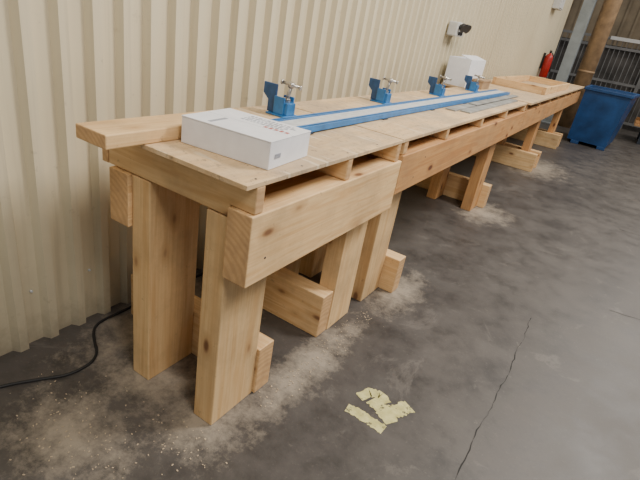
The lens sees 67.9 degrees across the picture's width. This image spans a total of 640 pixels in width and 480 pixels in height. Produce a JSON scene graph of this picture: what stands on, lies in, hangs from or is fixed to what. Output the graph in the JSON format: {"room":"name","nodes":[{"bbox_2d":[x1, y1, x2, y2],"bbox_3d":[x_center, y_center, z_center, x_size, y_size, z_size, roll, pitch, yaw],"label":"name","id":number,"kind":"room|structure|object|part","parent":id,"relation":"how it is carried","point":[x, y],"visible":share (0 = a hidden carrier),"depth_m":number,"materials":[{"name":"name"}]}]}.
{"room":"woodworking shop","nodes":[
{"label":"woodworking shop","id":0,"kind":"room"},
{"bbox_2d":[0,0,572,355],"bbox_3d":[1.483,-3.028,4.407,0.100,5.000,14.320,23,28,25],"label":"wall","id":1,"kind":"structure","parent":0,"point":[64,260],"depth_m":2.07,"materials":[{"name":"beige metal"}]},
{"bbox_2d":[446,21,471,36],"bbox_3d":[1.375,-2.070,4.677,0.174,0.130,0.232,23,28,25],"label":"emergency light","id":2,"kind":"object","parent":1,"relation":"attached to","point":[455,28],"visible":1,"depth_m":4.61,"materials":[{"name":"grey plastic"}]},
{"bbox_2d":[539,50,553,77],"bbox_3d":[4.547,-3.534,9.527,0.203,0.515,0.182,0,27,-21],"label":"fire extinguisher","id":3,"kind":"object","parent":1,"relation":"attached to","point":[547,60],"visible":1,"depth_m":9.48,"materials":[{"name":"red metal"}]},
{"bbox_2d":[552,0,565,10],"bbox_3d":[4.310,-4.306,8.511,0.141,0.320,0.400,23,28,25],"label":"electrical box","id":4,"kind":"object","parent":1,"relation":"attached to","point":[558,5],"visible":1,"depth_m":8.41,"materials":[{"name":"grey plastic"}]},
{"bbox_2d":[0,122,639,479],"bbox_3d":[6.943,0.309,5.495,11.000,0.102,22.000,23,28,25],"label":"floor","id":5,"kind":"structure","parent":0,"point":[548,245],"depth_m":2.20,"materials":[{"name":"concrete"}]},
{"bbox_2d":[0,273,202,387],"bbox_3d":[-0.851,0.373,2.278,0.228,0.012,2.101,23,28,25],"label":"power cable","id":6,"kind":"object","parent":5,"relation":"on","point":[200,274],"visible":0.77,"depth_m":1.92,"materials":[{"name":"black rubber"}]},
{"bbox_2d":[9,311,371,479],"bbox_3d":[-0.313,0.662,1.892,1.869,0.001,0.857,-6,30,-30],"label":"chips","id":7,"kind":"object","parent":5,"relation":"on","point":[361,311],"visible":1,"depth_m":1.71,"materials":[{"name":"beige wood"}]},
{"bbox_2d":[102,87,527,424],"bbox_3d":[0.460,-0.431,3.292,0.861,1.002,4.067,23,28,25],"label":"workbench","id":8,"kind":"object","parent":5,"relation":"on","point":[331,210],"visible":0.77,"depth_m":1.82,"materials":[{"name":"brown wood"}]},
{"bbox_3d":[-0.462,-0.479,2.058,0.036,0.124,1.050,23,28,25],"label":"rail","id":9,"kind":"part","parent":8,"relation":"part of","materials":[{"name":"orange wood"}]},
{"bbox_2d":[75,108,249,149],"bbox_3d":[-0.480,-0.395,1.640,0.140,0.044,0.682,23,28,25],"label":"plank","id":10,"kind":"object","parent":8,"relation":"on","point":[127,132],"visible":0.59,"depth_m":1.44,"materials":[{"name":"brown wood"}]},
{"bbox_3d":[-0.606,0.142,1.864,0.093,0.858,0.235,23,28,25],"label":"leg","id":11,"kind":"part","parent":8,"relation":"part of","materials":[{"name":"brown wood"}]},
{"bbox_3d":[-0.316,0.267,1.714,0.093,0.858,0.235,23,28,25],"label":"leg","id":12,"kind":"part","parent":8,"relation":"part of","materials":[{"name":"brown wood"}]},
{"bbox_2d":[181,108,310,169],"bbox_3d":[-0.241,-0.342,1.568,0.338,0.089,0.252,20,27,20],"label":"cardboard box","id":13,"kind":"object","parent":8,"relation":"on","point":[264,143],"visible":1,"depth_m":1.49,"materials":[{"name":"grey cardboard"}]},
{"bbox_2d":[207,116,294,157],"bbox_3d":[-0.201,-0.341,1.545,0.252,0.059,0.206,20,27,20],"label":"print","id":14,"kind":"object","parent":13,"relation":"attached to","point":[282,136],"depth_m":1.50,"materials":[{"name":"grey"}]},
{"bbox_2d":[264,79,301,117],"bbox_3d":[-0.169,-0.645,2.147,0.180,0.158,0.100,23,28,25],"label":"clamp","id":15,"kind":"object","parent":8,"relation":"on","point":[278,106],"visible":0.94,"depth_m":2.13,"materials":[{"name":"metal"}]},
{"bbox_3d":[-0.211,-0.656,2.173,0.080,0.124,0.058,23,28,25],"label":"jaw plate","id":16,"kind":"part","parent":15,"relation":"part of","materials":[{"name":"blue paint"}]},
{"bbox_3d":[-0.131,-0.654,2.123,0.100,0.109,0.036,17,26,13],"label":"screw handle","id":17,"kind":"part","parent":15,"relation":"part of","materials":[{"name":"metal"}]},
{"bbox_3d":[-0.165,-0.092,2.518,0.093,0.858,0.220,23,28,25],"label":"leg","id":18,"kind":"part","parent":8,"relation":"part of","materials":[{"name":"brown wood"}]},
{"bbox_3d":[0.036,-0.201,2.816,0.093,0.862,0.230,23,28,25],"label":"leg","id":19,"kind":"part","parent":8,"relation":"part of","materials":[{"name":"brown wood"}]},
{"bbox_3d":[0.125,0.033,2.368,0.093,0.858,0.220,23,28,25],"label":"leg","id":20,"kind":"part","parent":8,"relation":"part of","materials":[{"name":"brown wood"}]},
{"bbox_3d":[0.326,-0.075,2.665,0.093,0.862,0.230,23,28,25],"label":"leg","id":21,"kind":"part","parent":8,"relation":"part of","materials":[{"name":"brown wood"}]},
{"bbox_2d":[369,76,398,103],"bbox_3d":[0.394,-0.946,2.981,0.180,0.158,0.100,23,28,25],"label":"clamp","id":22,"kind":"object","parent":8,"relation":"on","point":[383,96],"visible":0.96,"depth_m":2.96,"materials":[{"name":"paint"}]},
{"bbox_3d":[0.351,-0.957,3.007,0.080,0.124,0.058,23,28,25],"label":"jaw plate","id":23,"kind":"part","parent":22,"relation":"part of","materials":[{"name":"blue paint"}]},
{"bbox_3d":[0.431,-0.955,2.957,0.100,0.109,0.036,17,26,13],"label":"screw handle","id":24,"kind":"part","parent":22,"relation":"part of","materials":[{"name":"metal"}]},
{"bbox_2d":[270,89,509,134],"bbox_3d":[0.844,-0.974,3.360,0.170,0.028,3.900,23,28,25],"label":"track","id":25,"kind":"object","parent":8,"relation":"on","point":[313,122],"visible":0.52,"depth_m":2.51,"materials":[{"name":"metal"}]},
{"bbox_3d":[0.794,-0.997,3.385,0.030,0.024,3.900,23,28,25],"label":"channel rail","id":26,"kind":"part","parent":25,"relation":"part of","materials":[{"name":"blue metal"}]},
{"bbox_3d":[1.214,-0.827,4.565,0.093,0.862,0.230,23,28,25],"label":"leg","id":27,"kind":"part","parent":8,"relation":"part of","materials":[{"name":"orange wood"}]},
{"bbox_2d":[428,75,451,96],"bbox_3d":[0.956,-1.245,3.816,0.180,0.158,0.100,23,28,25],"label":"clamp","id":28,"kind":"object","parent":8,"relation":"on","point":[435,89],"visible":0.99,"depth_m":3.80,"materials":[{"name":"paint"}]},
{"bbox_3d":[0.914,-1.255,3.842,0.080,0.124,0.058,23,28,25],"label":"jaw plate","id":29,"kind":"part","parent":28,"relation":"part of","materials":[{"name":"blue paint"}]},
{"bbox_3d":[0.994,-1.254,3.791,0.100,0.109,0.036,17,26,13],"label":"screw handle","id":30,"kind":"part","parent":28,"relation":"part of","materials":[{"name":"metal"}]},
{"bbox_2d":[464,74,484,91],"bbox_3d":[1.492,-1.529,4.611,0.180,0.158,0.100,23,28,25],"label":"clamp","id":31,"kind":"object","parent":8,"relation":"on","point":[473,86],"visible":0.97,"depth_m":4.59,"materials":[{"name":"paint"}]},
{"bbox_3d":[1.449,-1.540,4.637,0.080,0.124,0.058,23,28,25],"label":"jaw plate","id":32,"kind":"part","parent":31,"relation":"part of","materials":[{"name":"blue paint"}]},
{"bbox_3d":[1.530,-1.538,4.587,0.100,0.109,0.036,17,26,13],"label":"screw handle","id":33,"kind":"part","parent":31,"relation":"part of","materials":[{"name":"metal"}]},
{"bbox_3d":[1.505,-0.702,4.414,0.093,0.862,0.230,23,28,25],"label":"leg","id":34,"kind":"part","parent":8,"relation":"part of","materials":[{"name":"orange wood"}]},
{"bbox_2d":[445,94,518,113],"bbox_3d":[1.458,-1.155,3.982,0.153,0.018,2.050,23,28,25],"label":"strips","id":35,"kind":"object","parent":8,"relation":"on","point":[472,107],"visible":1,"depth_m":3.67,"materials":[{"name":"silver metal"}]},
{"bbox_2d":[455,318,530,478],"bbox_3d":[0.836,0.706,2.237,0.036,0.001,1.650,23,28,25],"label":"crack","id":36,"kind":"object","parent":5,"relation":"on","point":[530,318],"depth_m":2.05,"materials":[{"name":"black concrete"}]},
{"bbox_2d":[441,75,584,171],"bbox_3d":[3.027,-1.822,7.056,0.920,1.090,5.500,23,28,25],"label":"workbench","id":37,"kind":"object","parent":5,"relation":"on","point":[544,97],"visible":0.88,"depth_m":6.38,"materials":[{"name":"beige wood"}]},
{"bbox_2d":[444,55,485,87],"bbox_3d":[1.523,-1.780,4.975,0.230,0.294,0.545,23,28,25],"label":"carton","id":38,"kind":"object","parent":37,"relation":"on","point":[458,67],"visible":0.8,"depth_m":4.78,"materials":[{"name":"white cardboard"}]},
{"bbox_2d":[472,78,490,88],"bbox_3d":[1.695,-1.645,4.999,0.120,0.088,0.310,23,28,25],"label":"box","id":39,"kind":"object","parent":37,"relation":"on","point":[483,83],"visible":0.84,"depth_m":4.91,"materials":[{"name":"beige cardboard"}]},
{"bbox_3d":[2.554,-1.538,6.552,0.093,0.862,0.230,23,28,25],"label":"leg","id":40,"kind":"part","parent":37,"relation":"part of","materials":[{"name":"wood"}]},
{"bbox_3d":[2.740,-2.274,6.710,0.040,0.084,2.300,23,28,25],"label":"edge rail","id":41,"kind":"part","parent":37,"relation":"part of","materials":[{"name":"brown wood"}]},
{"bbox_3d":[2.379,-1.847,5.685,0.550,0.084,0.040,23,28,25],"label":"edge rail","id":42,"kind":"part","parent":37,"relation":"part of","materials":[{"name":"brown wood"}]},
{"bbox_3d":[2.844,-1.413,6.402,0.093,0.862,0.230,23,28,25],"label":"leg","id":43,"kind":"part","parent":37,"relation":"part of","materials":[{"name":"orange wood"}]},
{"bbox_3d":[3.590,-2.490,7.482,0.550,0.084,0.040,23,28,25],"label":"edge rail","id":44,"kind":"part","parent":37,"relation":"part of","materials":[{"name":"brown wood"}]},
{"bbox_3d":[4.076,-2.067,8.230,0.093,0.862,0.230,23,28,25],"label":"leg","id":45,"kind":"part","parent":37,"relation":"part of","materials":[{"name":"orange wood"}]},
{"bbox_3d":[3.229,-2.063,6.457,0.040,0.084,2.300,23,28,25],"label":"edge rail","id":46,"kind":"part","parent":37,"relation":"part of","materials":[{"name":"brown wood"}]},
{"bbox_2d":[541,0,596,123],"bbox_3d":[5.784,-5.427,9.858,0.340,6.000,0.400,23,28,25],"label":"steel column","id":47,"kind":"structure","parent":5,"relation":"on","point":[586,11],"depth_m":10.30,"materials":[{"name":"grey metal"}]},
{"bbox_2d":[557,0,622,127],"bbox_3d":[6.188,-5.314,9.777,0.352,6.000,0.352,23,28,25],"label":"round column","id":48,"kind":"structure","parent":5,"relation":"on","point":[609,10],"depth_m":10.25,"materials":[{"name":"beige wood"}]},
{"bbox_2d":[546,29,639,131],"bbox_3d":[9.097,-3.434,11.528,7.580,2.100,0.230,23,28,25],"label":"gate","id":49,"kind":"object","parent":5,"relation":"on","point":[618,68],"visible":0.33,"depth_m":12.30,"materials":[{"name":"grey metal"}]},
{"bbox_3d":[9.458,-4.198,10.892,5.100,0.080,0.040,23,28,25],"label":"sign rail","id":50,"kind":"part","parent":49,"relation":"part of","materials":[{"name":"grey plastic"}]},
{"bbox_2d":[567,84,639,150],"bbox_3d":[5.487,-2.377,9.219,0.912,1.025,1.403,23,28,25],"label":"bin","id":51,"kind":"object","parent":5,"relation":"on","point":[602,111],"visible":1,"depth_m":8.76,"materials":[{"name":"paint"}]},
{"bbox_2d":[634,117,639,144],"bbox_3d":[8.044,-2.445,10.183,2.180,1.150,1.080,23,28,25],"label":"rack","id":52,"kind":"object","parent":5,"relation":"on","point":[637,120],"visible":1,"depth_m":10.43,"materials":[{"name":"metal"}]},
{"bbox_3d":[8.098,-2.422,10.155,1.950,1.150,1.080,23,28,25],"label":"rack frame","id":53,"kind":"part","parent":52,"relation":"part of","materials":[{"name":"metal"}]},
{"bbox_2d":[560,0,639,49],"bbox_3d":[10.651,-5.683,12.235,15.060,6.000,0.200,23,28,25],"label":"wall","id":54,"kind":"structure","parent":0,"point":[626,24],"depth_m":13.49,"materials":[{"name":"beige metal"}]}
]}

